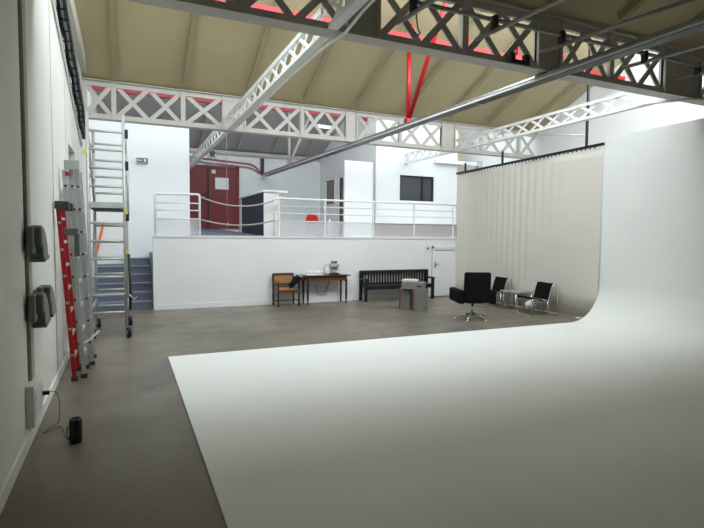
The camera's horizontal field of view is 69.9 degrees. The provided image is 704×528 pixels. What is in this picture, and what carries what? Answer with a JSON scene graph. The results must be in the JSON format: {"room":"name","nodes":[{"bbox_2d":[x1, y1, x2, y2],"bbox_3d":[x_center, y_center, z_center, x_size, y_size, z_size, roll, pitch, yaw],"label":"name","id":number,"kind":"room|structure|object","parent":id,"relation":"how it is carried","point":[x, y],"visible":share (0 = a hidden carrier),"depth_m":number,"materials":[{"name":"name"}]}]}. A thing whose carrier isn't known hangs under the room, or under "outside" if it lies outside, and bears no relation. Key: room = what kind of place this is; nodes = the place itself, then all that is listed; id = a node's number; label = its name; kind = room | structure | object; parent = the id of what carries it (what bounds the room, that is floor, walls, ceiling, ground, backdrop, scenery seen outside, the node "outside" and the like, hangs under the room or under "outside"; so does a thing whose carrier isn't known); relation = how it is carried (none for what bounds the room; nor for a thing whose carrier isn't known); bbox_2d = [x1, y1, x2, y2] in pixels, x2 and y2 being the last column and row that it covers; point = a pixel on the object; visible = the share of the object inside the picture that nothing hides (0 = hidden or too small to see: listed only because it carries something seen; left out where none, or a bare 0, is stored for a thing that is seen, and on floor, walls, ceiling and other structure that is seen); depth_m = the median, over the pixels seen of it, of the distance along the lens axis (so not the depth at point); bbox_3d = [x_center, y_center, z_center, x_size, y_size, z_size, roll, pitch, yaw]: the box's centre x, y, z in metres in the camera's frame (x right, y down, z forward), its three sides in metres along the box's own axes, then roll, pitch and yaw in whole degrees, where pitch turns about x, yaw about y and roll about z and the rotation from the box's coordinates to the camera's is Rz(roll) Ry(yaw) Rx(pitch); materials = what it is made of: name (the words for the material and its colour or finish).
{"room":"studio","nodes":[
{"label":"studio","id":0,"kind":"room"},
{"bbox_2d":[0,0,96,491],"bbox_3d":[-3.438,-2.462,5.546,0.200,7.600,24.600,-1,4,-24],"label":"wall","id":1,"kind":"structure","parent":0,"point":[14,432],"depth_m":4.25,"materials":[{"name":"paint"}]},
{"bbox_2d":[17,0,29,430],"bbox_3d":[-2.569,-0.756,3.927,0.004,4.200,0.014,-1,4,-24],"label":"trim","id":2,"kind":"structure","parent":1,"relation":"attached to","point":[17,0],"depth_m":3.94,"materials":[{"name":"grey metal"}]},
{"bbox_2d":[18,0,42,428],"bbox_3d":[-2.570,-0.965,3.994,0.064,4.470,0.450,-1,4,-24],"label":"vertical conduit","id":3,"kind":"object","parent":1,"relation":"attached to","point":[34,388],"visible":1,"depth_m":3.97,"materials":[{"name":"plastic"}]},
{"bbox_2d":[25,372,42,428],"bbox_3d":[-2.590,1.101,4.115,0.064,0.330,0.450,-1,4,-24],"label":"socket","id":4,"kind":"object","parent":3,"relation":"attached to","point":[34,388],"depth_m":3.95,"materials":[{"name":"white paint"}]},
{"bbox_2d":[26,225,49,261],"bbox_3d":[-2.552,-0.166,4.098,0.104,0.297,0.424,-1,4,-24],"label":"socket","id":5,"kind":"object","parent":3,"relation":"attached to","point":[36,240],"visible":1,"depth_m":3.98,"materials":[{"name":"grey plastic"}]},
{"bbox_2d":[31,225,47,257],"bbox_3d":[-2.561,-0.174,4.124,0.085,0.284,0.349,-1,4,-24],"label":"hood","id":6,"kind":"object","parent":5,"relation":"attached to","point":[40,240],"depth_m":4.03,"materials":[{"name":"grey plastic"}]},
{"bbox_2d":[28,292,50,327],"bbox_3d":[-2.557,0.368,4.129,0.104,0.297,0.424,-1,4,-24],"label":"socket","id":7,"kind":"object","parent":3,"relation":"attached to","point":[38,306],"visible":1,"depth_m":4.01,"materials":[{"name":"grey plastic"}]},
{"bbox_2d":[32,292,49,323],"bbox_3d":[-2.566,0.360,4.155,0.085,0.284,0.349,-1,4,-24],"label":"hood","id":8,"kind":"object","parent":7,"relation":"attached to","point":[42,306],"depth_m":4.05,"materials":[{"name":"grey plastic"}]},
{"bbox_2d":[42,390,68,439],"bbox_3d":[-2.484,1.259,4.201,0.150,0.342,0.472,-2,4,-38],"label":"charging cable","id":9,"kind":"object","parent":3,"relation":"attached to","point":[47,392],"visible":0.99,"depth_m":4.31,"materials":[{"name":"black plastic"}]},
{"bbox_2d":[0,350,69,514],"bbox_3d":[-1.898,1.486,2.533,0.015,0.100,17.400,-1,4,-24],"label":"baseboard","id":10,"kind":"structure","parent":1,"relation":"attached to","point":[7,487],"depth_m":3.83,"materials":[{"name":"paint"}]},
{"bbox_2d":[33,285,56,316],"bbox_3d":[-2.737,0.325,4.496,0.130,0.297,0.424,-1,4,-24],"label":"socket","id":11,"kind":"object","parent":1,"relation":"attached to","point":[48,289],"visible":0.57,"depth_m":4.39,"materials":[{"name":"grey plastic"}]},
{"bbox_2d":[40,285,55,313],"bbox_3d":[-2.734,0.317,4.527,0.085,0.284,0.349,-1,4,-24],"label":"hood","id":12,"kind":"object","parent":11,"relation":"attached to","point":[48,289],"depth_m":4.44,"materials":[{"name":"grey plastic"}]},
{"bbox_2d":[48,0,57,371],"bbox_3d":[-3.332,-0.862,5.617,0.004,4.200,0.018,-1,4,-24],"label":"trim","id":13,"kind":"structure","parent":1,"relation":"attached to","point":[48,0],"depth_m":5.62,"materials":[{"name":"plastic"}]},
{"bbox_2d":[63,42,65,136],"bbox_3d":[-3.938,-0.946,6.961,0.004,4.200,0.012,-1,4,-24],"label":"trim","id":14,"kind":"structure","parent":1,"relation":"attached to","point":[63,42],"depth_m":6.87,"materials":[{"name":"plastic"}]},
{"bbox_2d":[51,0,82,146],"bbox_3d":[-3.986,-2.690,7.043,0.032,1.321,5.008,-1,4,-24],"label":"conduit","id":15,"kind":"object","parent":1,"relation":"attached to","point":[52,1],"visible":1,"depth_m":6.87,"materials":[{"name":"white paint"}]},
{"bbox_2d":[54,0,82,143],"bbox_3d":[-3.986,-2.735,7.040,0.028,1.317,5.007,-1,4,-24],"label":"cable","id":16,"kind":"object","parent":1,"relation":"attached to","point":[54,0],"visible":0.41,"depth_m":6.89,"materials":[{"name":"black plastic"}]},
{"bbox_2d":[55,0,89,140],"bbox_3d":[-3.930,-2.825,7.060,0.145,1.367,5.018,-1,4,-24],"label":"cable tray","id":17,"kind":"object","parent":1,"relation":"attached to","point":[62,6],"visible":0.81,"depth_m":6.94,"materials":[{"name":"metal"}]},
{"bbox_2d":[68,0,86,73],"bbox_3d":[-1.739,-3.361,2.108,0.100,0.270,17.050,-1,4,-24],"label":"trim","id":18,"kind":"structure","parent":1,"relation":"attached to","point":[80,51],"depth_m":8.17,"materials":[{"name":"white metal"}]},
{"bbox_2d":[91,86,366,120],"bbox_3d":[-3.071,-4.626,14.368,7.760,0.280,0.100,-1,4,-24],"label":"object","id":19,"kind":"structure","parent":1,"relation":"attached to","point":[96,88],"depth_m":13.83,"materials":[{"name":"red metal"}]},
{"bbox_2d":[82,77,536,159],"bbox_3d":[0.032,-3.354,12.332,11.736,0.760,0.220,-1,4,-24],"label":"truss","id":20,"kind":"object","parent":1,"relation":"attached to","point":[447,143],"visible":0.93,"depth_m":11.60,"materials":[{"name":"white metal"}]},
{"bbox_2d":[189,122,229,168],"bbox_3d":[-4.261,-3.303,14.502,0.110,0.322,7.256,-1,4,-24],"label":"truss","id":21,"kind":"object","parent":20,"relation":"attached to","point":[222,135],"visible":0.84,"depth_m":13.87,"materials":[{"name":"white metal"}]},
{"bbox_2d":[124,0,703,105],"bbox_3d":[2.490,-3.010,6.859,11.733,0.760,0.240,-1,4,-24],"label":"truss","id":22,"kind":"object","parent":1,"relation":"attached to","point":[367,30],"depth_m":6.51,"materials":[{"name":"white metal"}]},
{"bbox_2d":[227,8,328,129],"bbox_3d":[-1.494,-2.918,8.374,0.110,0.322,5.787,-1,4,-24],"label":"truss","id":23,"kind":"object","parent":22,"relation":"attached to","point":[305,53],"visible":0.94,"depth_m":7.38,"materials":[{"name":"white metal"}]},
{"bbox_2d":[233,0,374,130],"bbox_3d":[-0.773,-2.646,7.013,0.082,0.062,8.700,-1,4,-24],"label":"power cable","id":24,"kind":"object","parent":23,"relation":"attached to","point":[366,7],"visible":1,"depth_m":6.21,"materials":[{"name":"white paint"}]},
{"bbox_2d":[328,0,368,29],"bbox_3d":[0.667,-2.617,3.587,0.110,0.322,4.307,-1,4,-24],"label":"truss","id":25,"kind":"object","parent":22,"relation":"attached to","point":[339,19],"visible":1,"depth_m":5.23,"materials":[{"name":"white metal"}]},
{"bbox_2d":[261,15,703,176],"bbox_3d":[0.430,-2.870,11.499,0.286,0.151,16.525,-1,4,-27],"label":"ceiling pipe","id":26,"kind":"object","parent":22,"relation":"hanging from","point":[695,25],"visible":1,"depth_m":7.01,"materials":[{"name":"grey metal"}]},
{"bbox_2d":[456,84,667,151],"bbox_3d":[4.003,-3.008,10.850,0.110,0.322,5.787,-1,4,-24],"label":"truss","id":27,"kind":"object","parent":22,"relation":"attached to","point":[624,107],"visible":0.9,"depth_m":10.27,"materials":[{"name":"white metal"}]},
{"bbox_2d":[638,98,703,105],"bbox_3d":[5.888,-2.631,8.322,2.136,0.096,0.505,0,3,-4],"label":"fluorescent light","id":28,"kind":"object","parent":22,"relation":"attached to","point":[687,99],"visible":1,"depth_m":8.20,"materials":[{"name":"white paint"}]},
{"bbox_2d":[217,0,624,79],"bbox_3d":[1.186,-4.393,9.725,11.700,0.419,0.126,-1,4,-24],"label":"roof purlin","id":29,"kind":"structure","parent":1,"relation":"attached to","point":[255,5],"depth_m":9.59,"materials":[{"name":"red metal"}]},
{"bbox_2d":[89,120,189,263],"bbox_3d":[-5.245,-1.288,12.596,2.260,4.400,0.180,-1,4,-24],"label":"wall","id":30,"kind":"structure","parent":0,"point":[166,149],"depth_m":12.50,"materials":[{"name":"white paint"}]},
{"bbox_2d":[136,157,147,163],"bbox_3d":[-5.174,-2.554,12.417,0.260,0.130,0.059,-1,4,-24],"label":"exit sign","id":31,"kind":"object","parent":30,"relation":"attached to","point":[138,159],"visible":1,"depth_m":12.39,"materials":[{"name":"plastic"}]},
{"bbox_2d":[95,86,343,156],"bbox_3d":[-1.800,-5.323,16.319,11.720,2.650,6.015,-1,4,-24],"label":"ceiling","id":32,"kind":"structure","parent":0,"point":[239,142],"depth_m":17.43,"materials":[{"name":"grey paint"}]},
{"bbox_2d":[226,136,228,225],"bbox_3d":[-3.578,-3.108,14.454,0.068,4.050,0.068,-1,4,-24],"label":"pull cord","id":33,"kind":"object","parent":32,"relation":"hanging from","point":[226,136],"visible":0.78,"depth_m":14.46,"materials":[{"name":"fabric"}]},
{"bbox_2d":[287,112,311,164],"bbox_3d":[-1.696,-4.144,16.558,0.891,1.890,0.120,-1,4,-24],"label":"hanger","id":34,"kind":"object","parent":32,"relation":"hanging from","point":[290,160],"visible":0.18,"depth_m":16.44,"materials":[{"name":"white metal"}]},
{"bbox_2d":[317,124,330,127],"bbox_3d":[-0.792,-4.861,13.844,0.120,2.325,0.877,2,4,22],"label":"ceiling light","id":35,"kind":"object","parent":32,"relation":"hanging from","point":[319,125],"visible":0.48,"depth_m":13.85,"materials":[{"name":"white paint"}]},
{"bbox_2d":[189,152,319,235],"bbox_3d":[-3.099,-3.260,19.277,12.120,7.600,0.200,-1,4,-24],"label":"wall","id":36,"kind":"structure","parent":0,"point":[303,181],"depth_m":19.49,"materials":[{"name":"white paint"}]},
{"bbox_2d":[208,151,215,155],"bbox_3d":[-5.000,-3.969,18.066,0.280,0.200,0.160,-1,4,-24],"label":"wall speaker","id":37,"kind":"object","parent":36,"relation":"attached to","point":[212,153],"visible":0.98,"depth_m":18.02,"materials":[{"name":"grey plastic"}]},
{"bbox_2d":[189,164,238,228],"bbox_3d":[-5.183,-2.419,18.163,2.220,2.270,0.211,-1,4,-24],"label":"door","id":38,"kind":"structure","parent":36,"relation":"in","point":[209,181],"depth_m":18.29,"materials":[{"name":"red paint"}]},
{"bbox_2d":[189,160,259,173],"bbox_3d":[-4.813,-3.546,18.309,2.971,0.381,0.052,-1,4,-24],"label":"pipe","id":39,"kind":"object","parent":36,"relation":"attached to","point":[189,160],"visible":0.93,"depth_m":18.46,"materials":[{"name":"red metal"}]},
{"bbox_2d":[189,156,260,173],"bbox_3d":[-4.780,-3.601,18.321,3.042,0.532,0.052,-1,4,-24],"label":"pipe","id":40,"kind":"object","parent":36,"relation":"attached to","point":[189,156],"visible":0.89,"depth_m":18.48,"materials":[{"name":"red metal"}]},
{"bbox_2d":[189,148,320,160],"bbox_3d":[-3.740,-4.077,18.749,5.500,0.120,0.140,-1,4,-24],"label":"trim","id":41,"kind":"structure","parent":36,"relation":"attached to","point":[190,149],"depth_m":18.70,"materials":[{"name":"white metal"}]},
{"bbox_2d":[260,158,263,173],"bbox_3d":[-3.379,-3.685,18.959,0.120,0.560,0.100,-1,4,-24],"label":"junction box","id":42,"kind":"object","parent":36,"relation":"attached to","point":[261,159],"visible":0.86,"depth_m":18.92,"materials":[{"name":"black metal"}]},
{"bbox_2d":[0,296,582,527],"bbox_3d":[1.916,1.336,8.312,12.120,0.202,24.800,-1,4,-24],"label":"floor","id":43,"kind":"structure","parent":0,"point":[138,461],"depth_m":4.98,"materials":[{"name":"concrete"}]},
{"bbox_2d":[66,417,82,443],"bbox_3d":[-2.236,1.345,4.074,0.095,0.196,0.098,1,3,3],"label":"speaker","id":44,"kind":"object","parent":43,"relation":"on","point":[75,423],"visible":1,"depth_m":4.04},
{"bbox_2d":[54,201,99,381],"bbox_3d":[-3.216,0.302,5.947,0.411,2.040,0.610,-1,4,-24],"label":"step ladder","id":45,"kind":"object","parent":43,"relation":"on","point":[61,207],"visible":1,"depth_m":5.80,"materials":[{"name":"red metal"}]},
{"bbox_2d":[62,160,96,365],"bbox_3d":[-3.495,0.003,6.472,0.318,2.570,0.530,-1,4,-24],"label":"ladder","id":46,"kind":"object","parent":43,"relation":"on","point":[72,180],"visible":0.62,"depth_m":6.30,"materials":[{"name":"metal"}]},
{"bbox_2d":[83,111,136,339],"bbox_3d":[-4.031,-0.609,8.450,0.739,3.548,1.277,-1,4,-24],"label":"ladder","id":47,"kind":"object","parent":43,"relation":"on","point":[123,207],"visible":0.86,"depth_m":8.03,"materials":[{"name":"metal"}]},
{"bbox_2d":[92,252,152,311],"bbox_3d":[-4.915,0.220,11.832,2.170,1.485,1.635,-1,4,-24],"label":"staircase","id":48,"kind":"structure","parent":43,"relation":"on","point":[141,267],"depth_m":11.53,"materials":[{"name":"blue paint"}]},
{"bbox_2d":[272,273,299,306],"bbox_3d":[-1.573,0.609,11.965,0.550,0.761,0.498,-1,4,-24],"label":"armchair","id":49,"kind":"object","parent":43,"relation":"on","point":[278,279],"visible":0.94,"depth_m":12.04,"materials":[{"name":"brown wood"}]},
{"bbox_2d":[288,275,302,287],"bbox_3d":[-1.344,0.418,11.935,0.359,0.286,0.275,-1,4,-24],"label":"jacket","id":50,"kind":"object","parent":49,"relation":"on","point":[295,279],"visible":1,"depth_m":11.83,"materials":[{"name":"black fabric"}]},
{"bbox_2d":[296,274,350,304],"bbox_3d":[-0.706,0.617,12.402,1.280,0.710,0.440,-1,4,-24],"label":"side table","id":51,"kind":"object","parent":43,"relation":"on","point":[308,278],"visible":0.98,"depth_m":12.29,"materials":[{"name":"brown wood"}]},
{"bbox_2d":[322,264,329,274],"bbox_3d":[-0.640,0.118,12.478,0.192,0.276,0.154,1,3,8],"label":"water jug","id":52,"kind":"object","parent":51,"relation":"on","point":[326,268],"visible":1,"depth_m":12.42,"materials":[{"name":"white ceramic"}]},
{"bbox_2d":[329,261,339,274],"bbox_3d":[-0.439,0.092,12.495,0.200,0.330,0.230,-1,4,-24],"label":"coffee machine","id":53,"kind":"object","parent":51,"relation":"on","point":[333,265],"visible":0.96,"depth_m":12.44,"materials":[{"name":"white plastic"}]},
{"bbox_2d":[359,269,434,301],"bbox_3d":[1.204,0.551,13.296,2.080,0.775,0.385,-1,4,-24],"label":"slatted bench","id":54,"kind":"object","parent":43,"relation":"on","point":[363,282],"visible":0.94,"depth_m":13.25,"materials":[{"name":"black paint"}]},
{"bbox_2d":[399,288,412,308],"bbox_3d":[1.275,0.789,11.719,0.256,0.485,0.326,2,4,26],"label":"wooden box","id":55,"kind":"object","parent":43,"relation":"on","point":[405,295],"visible":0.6,"depth_m":11.58,"materials":[{"name":"grey paint"}]},
{"bbox_2d":[412,289,427,311],"bbox_3d":[1.548,0.810,11.404,0.256,0.485,0.326,2,4,26],"label":"wooden box","id":56,"kind":"object","parent":43,"relation":"on","point":[420,297],"visible":0.88,"depth_m":11.28,"materials":[{"name":"grey paint"}]},
{"bbox_2d":[401,281,425,289],"bbox_3d":[1.412,0.485,11.513,0.500,0.145,0.406,2,3,16],"label":"wooden box","id":57,"kind":"object","parent":56,"relation":"on","point":[420,285],"visible":0.88,"depth_m":11.34,"materials":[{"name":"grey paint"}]},
{"bbox_2d":[402,279,418,282],"bbox_3d":[1.335,0.379,11.539,0.340,0.060,0.300,2,4,22],"label":"folded cloth","id":58,"kind":"object","parent":57,"relation":"on","point":[403,280],"visible":1,"depth_m":11.43,"materials":[{"name":"white fabric"}]},
{"bbox_2d":[168,118,703,527],"bbox_3d":[3.783,-0.273,2.900,8.257,3.677,12.200,-1,4,-24],"label":"cyclorama","id":59,"kind":"object","parent":43,"relation":"on","point":[596,420],"visible":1,"depth_m":4.89,"materials":[{"name":"white paint"}]},
{"bbox_2d":[449,272,495,320],"bbox_3d":[2.462,0.635,10.310,0.770,0.980,0.750,0,3,-4],"label":"swivel armchair","id":60,"kind":"object","parent":43,"relation":"on","point":[477,285],"visible":1,"depth_m":9.94,"materials":[{"name":"black leather"}]},
{"bbox_2d":[477,276,512,306],"bbox_3d":[3.473,0.672,12.272,0.729,0.697,0.522,-1,4,-20],"label":"chair","id":61,"kind":"object","parent":43,"relation":"on","point":[499,283],"visible":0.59,"depth_m":12.25,"materials":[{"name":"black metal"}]},
{"bbox_2d":[500,289,532,310],"bbox_3d":[3.832,0.837,11.783,0.522,0.432,0.561,-1,4,-24],"label":"glass table","id":62,"kind":"object","parent":43,"relation":"on","point":[516,291],"visible":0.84,"depth_m":11.63,"materials":[{"name":"grey"}]},
{"bbox_2d":[525,300,535,310],"bbox_3d":[4.057,0.947,11.478,0.253,0.248,0.224,-1,4,-24],"label":"bag","id":63,"kind":"object","parent":43,"relation":"on","point":[528,303],"visible":0.84,"depth_m":11.41,"materials":[{"name":"white plastic"}]},
{"bbox_2d":[516,281,558,315],"bbox_3d":[4.053,0.752,11.012,0.729,0.697,0.522,-1,4,-20],"label":"chair","id":64,"kind":"object","parent":43,"relation":"on","point":[542,290],"visible":1,"depth_m":10.97,"materials":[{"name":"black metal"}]},
{"bbox_2d":[152,235,456,309],"bbox_3d":[-1.629,-0.066,16.130,11.720,1.620,7.100,-1,4,-24],"label":"wall","id":65,"kind":"structure","parent":0,"point":[186,270],"depth_m":12.03,"materials":[{"name":"white paint"}]},
{"bbox_2d":[191,228,260,235],"bbox_3d":[-4.341,-0.978,15.057,1.680,0.219,6.480,-1,4,-24],"label":"floor","id":66,"kind":"structure","parent":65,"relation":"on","point":[215,232],"depth_m":13.58,"materials":[{"name":"blue paint"}]},
{"bbox_2d":[239,190,287,235],"bbox_3d":[-2.476,-1.336,13.739,0.630,1.123,2.870,-1,4,-24],"label":"counter","id":67,"kind":"object","parent":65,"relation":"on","point":[260,213],"depth_m":12.87,"materials":[{"name":"white paint"}]},
{"bbox_2d":[239,190,287,198],"bbox_3d":[-2.468,-1.871,13.703,0.630,0.050,2.860,-1,4,-24],"label":"countertop","id":68,"kind":"structure","parent":67,"relation":"on","point":[275,191],"depth_m":12.53,"materials":[{"name":"white paint"}]},
{"bbox_2d":[157,293,429,309],"bbox_3d":[-1.068,0.906,12.534,7.080,0.110,0.015,-1,4,-24],"label":"baseboard","id":69,"kind":"structure","parent":65,"relation":"attached to","point":[391,296],"depth_m":12.03,"materials":[{"name":"white paint"}]},
{"bbox_2d":[151,235,456,238],"bbox_3d":[0.372,-0.689,13.200,10.460,0.045,0.245,-1,4,-24],"label":"trim","id":70,"kind":"structure","parent":65,"relation":"attached to","point":[194,236],"depth_m":12.27,"materials":[{"name":"white paint"}]},
{"bbox_2d":[154,192,200,235],"bbox_3d":[-3.891,-1.115,11.251,0.991,0.959,0.052,-1,4,-24],"label":"railing","id":71,"kind":"object","parent":70,"relation":"on","point":[157,193],"visible":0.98,"depth_m":11.21,"materials":[{"name":"white metal"}]},
{"bbox_2d":[273,197,456,237],"bbox_3d":[1.575,-1.206,13.718,7.626,0.960,0.061,-1,4,-24],"label":"railing","id":72,"kind":"object","parent":70,"relation":"on","point":[379,229],"visible":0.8,"depth_m":13.54,"materials":[{"name":"white metal"}]},
{"bbox_2d":[201,219,273,225],"bbox_3d":[-2.666,-0.974,11.813,1.719,0.160,0.036,-1,4,-24],"label":"rope","id":73,"kind":"object","parent":72,"relation":"attached to","point":[201,219],"visible":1,"depth_m":11.79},
{"bbox_2d":[201,196,273,206],"bbox_3d":[-2.662,-1.445,11.786,1.723,0.215,0.036,-1,4,-24],"label":"rope","id":74,"kind":"object","parent":72,"relation":"attached to","point":[201,196],"visible":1,"depth_m":11.77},
{"bbox_2d":[305,215,317,235],"bbox_3d":[-1.175,-1.113,14.664,0.364,0.655,0.374,0,3,-9],"label":"shell chair","id":75,"kind":"object","parent":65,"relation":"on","point":[309,217],"visible":0.83,"depth_m":14.52,"materials":[{"name":"red plastic"}]},
{"bbox_2d":[328,219,329,236],"bbox_3d":[-0.679,-1.070,15.045,0.050,0.530,0.060,-1,4,-24],"label":"bollard post","id":76,"kind":"object","parent":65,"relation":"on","point":[328,219],"visible":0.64,"depth_m":15.03,"materials":[{"name":"white paint"}]},
{"bbox_2d":[342,160,373,236],"bbox_3d":[0.132,-1.899,14.881,0.940,2.220,0.410,-1,4,-24],"label":"board","id":77,"kind":"object","parent":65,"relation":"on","point":[358,175],"visible":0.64,"depth_m":14.69,"materials":[{"name":"white paint"}]},
{"bbox_2d":[431,246,455,295],"bbox_3d":[2.593,0.205,14.097,0.820,1.400,0.099,-1,4,-24],"label":"door","id":78,"kind":"structure","parent":65,"relation":"attached to","point":[443,260],"depth_m":14.10,"materials":[{"name":"white paint"}]},
{"bbox_2d":[320,118,373,236],"bbox_3d":[-0.238,-3.358,17.842,0.120,4.780,4.750,-1,4,-24],"label":"wall","id":79,"kind":"structure","parent":0,"point":[332,166],"depth_m":18.43,"materials":[{"name":"white paint"}]},
{"bbox_2d":[324,177,334,205],"bbox_3d":[-0.807,-2.713,19.055,0.100,1.020,1.050,-1,4,-24],"label":"window","id":80,"kind":"structure","parent":79,"relation":"in","point":[329,186],"depth_m":19.14,"materials":[{"name":"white wood"}]},
{"bbox_2d":[338,175,343,235],"bbox_3d":[-0.337,-2.074,18.049,0.110,2.150,0.500,-1,4,-24],"label":"door","id":81,"kind":"structure","parent":79,"relation":"in","point":[341,191],"depth_m":18.15,"materials":[{"name":"brown wood"}]},
{"bbox_2d":[74,0,626,130],"bbox_3d":[0.950,-4.628,10.240,11.720,2.015,4.416,-1,4,-24],"label":"ceiling","id":82,"kind":"structure","parent":0,"point":[124,41],"depth_m":10.46,"materials":[{"name":"paint"}]},
{"bbox_2d":[404,2,447,122],"bbox_3d":[1.463,-4.023,9.322,0.124,2.475,1.697,-1,4,-24],"label":"hanger","id":83,"kind":"object","parent":82,"relation":"hanging from","point":[410,107],"visible":0.63,"depth_m":9.98,"materials":[{"name":"red metal"}]},
{"bbox_2d":[374,120,457,237],"bbox_3d":[2.098,-3.539,16.193,3.030,5.380,0.150,-1,4,-24],"label":"wall","id":84,"kind":"structure","parent":0,"point":[389,162],"depth_m":16.05,"materials":[{"name":"white paint"}]},
{"bbox_2d":[400,175,432,201],"bbox_3d":[2.062,-2.431,16.252,1.280,0.800,0.060,-1,4,-24],"label":"window","id":85,"kind":"structure","parent":84,"relation":"in","point":[412,188],"depth_m":16.27,"materials":[{"name":"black glass"}]},
{"bbox_2d":[404,145,450,163],"bbox_3d":[2.214,-3.257,14.813,0.110,0.321,2.498,-1,4,-24],"label":"truss","id":86,"kind":"object","parent":84,"relation":"attached to","point":[417,151],"visible":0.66,"depth_m":15.04,"materials":[{"name":"white metal"}]},
{"bbox_2d":[434,159,481,168],"bbox_3d":[3.520,-3.326,16.648,1.790,0.230,0.185,-1,4,-24],"label":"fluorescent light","id":87,"kind":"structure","parent":84,"relation":"attached to","point":[478,164],"depth_m":16.66,"materials":[{"name":"white paint"}]},
{"bbox_2d":[456,128,462,237],"bbox_3d":[3.681,-3.025,17.957,0.450,4.180,0.200,-1,4,-24],"label":"wall","id":88,"kind":"structure","parent":0,"point":[460,156],"depth_m":17.87,"materials":[{"name":"beige paint"}]},
{"bbox_2d":[409,0,703,75],"bbox_3d":[3.513,-2.922,6.859,6.276,0.165,0.096,-1,4,-24],"label":"tube","id":89,"kind":"object","parent":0,"point":[494,20],"visible":0.8,"depth_m":6.34,"materials":[{"name":"black metal"}]},
{"bbox_2d":[396,0,437,24],"bbox_3d":[1.033,-2.743,4.948,0.051,0.051,2.077,-1,4,-29],"label":"tube","id":90,"kind":"object","parent":89,"relation":"attached to","point":[429,2],"visible":1,"depth_m":5.52,"materials":[{"name":"grey metal"}]},
{"bbox_2d":[414,14,420,35],"bbox_3d":[0.732,-2.673,5.624,0.083,0.236,0.016,-1,4,-24],"label":"hook","id":91,"kind":"object","parent":89,"relation":"hanging from","point":[416,14],"visible":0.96,"depth_m":5.62,"materials":[{"name":"grey metal"}]},
{"bbox_2d":[475,0,564,41],"bbox_3d":[2.269,-2.737,5.067,0.051,0.051,2.882,-1,4,-29],"label":"tube","id":92,"kind":"object","parent":89,"relation":"attached to","point":[554,2],"visible":1,"depth_m":5.69,"materials":[{"name":"grey metal"}]},
{"bbox_2d":[539,0,695,54],"bbox_3d":[3.235,-2.786,5.720,0.051,0.091,2.510,-2,4,-34],"label":"tube","id":93,"kind":"object","parent":89,"relation":"attached to","point":[682,2],"visible":1,"depth_m":5.86,"materials":[{"name":"grey metal"}]},
{"bbox_2d":[622,44,703,68],"bbox_3d":[4.607,-2.825,6.447,0.051,0.051,2.295,-2,4,-33],"label":"tube","id":94,"kind":"object","parent":89,"relation":"attached to","point":[700,46],"visible":1,"depth_m":6.89,"materials":[{"name":"grey metal"}]},
{"bbox_2d":[675,71,703,79],"bbox_3d":[5.697,-2.843,6.938,0.051,0.051,2.294,-2,4,-32],"label":"tube","id":95,"kind":"object","parent":89,"relation":"attached to","point":[700,72],"visible":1,"depth_m":7.74,"materials":[{"name":"grey metal"}]},
{"bbox_2d":[462,50,703,291],"bbox_3d":[7.429,-2.639,10.441,0.200,7.600,24.600,-1,4,-24],"label":"wall","id":96,"kind":"structure","parent":0,"point":[663,114],"depth_m":12.70,"materials":[{"name":"white paint"}]},
{"bbox_2d":[540,134,584,135],"bbox_3d":[5.146,-3.191,12.464,0.032,0.851,4.232,1,3,8],"label":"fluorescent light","id":97,"kind":"object","parent":96,"relation":"attached to","point":[546,134],"visible":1,"depth_m":12.07,"materials":[{"name":"white paint"}]},
{"bbox_2d":[456,37,604,174],"bbox_3d":[3.988,-3.777,11.982,0.060,2.876,4.567,-1,4,-27],"label":"rail","id":98,"kind":"object","parent":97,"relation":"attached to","point":[586,146],"visible":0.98,"depth_m":11.09,"materials":[{"name":"black metal"}]},
{"bbox_2d":[456,147,603,316],"bbox_3d":[3.965,-0.730,12.146,0.037,3.460,4.516,-1,4,-27],"label":"curtain","id":99,"kind":"object","parent":98,"relation":"hanging from","point":[527,223],"visible":0.89,"depth_m":11.54,"materials":[{"name":"white fabric"}]},
{"bbox_2d":[494,0,703,52],"bbox_3d":[3.560,-4.419,4.453,11.720,2.325,5.115,-1,4,-24],"label":"ceiling","id":100,"kind":"structure","parent":0,"point":[600,13],"depth_m":7.10,"materials":[{"name":"paint"}]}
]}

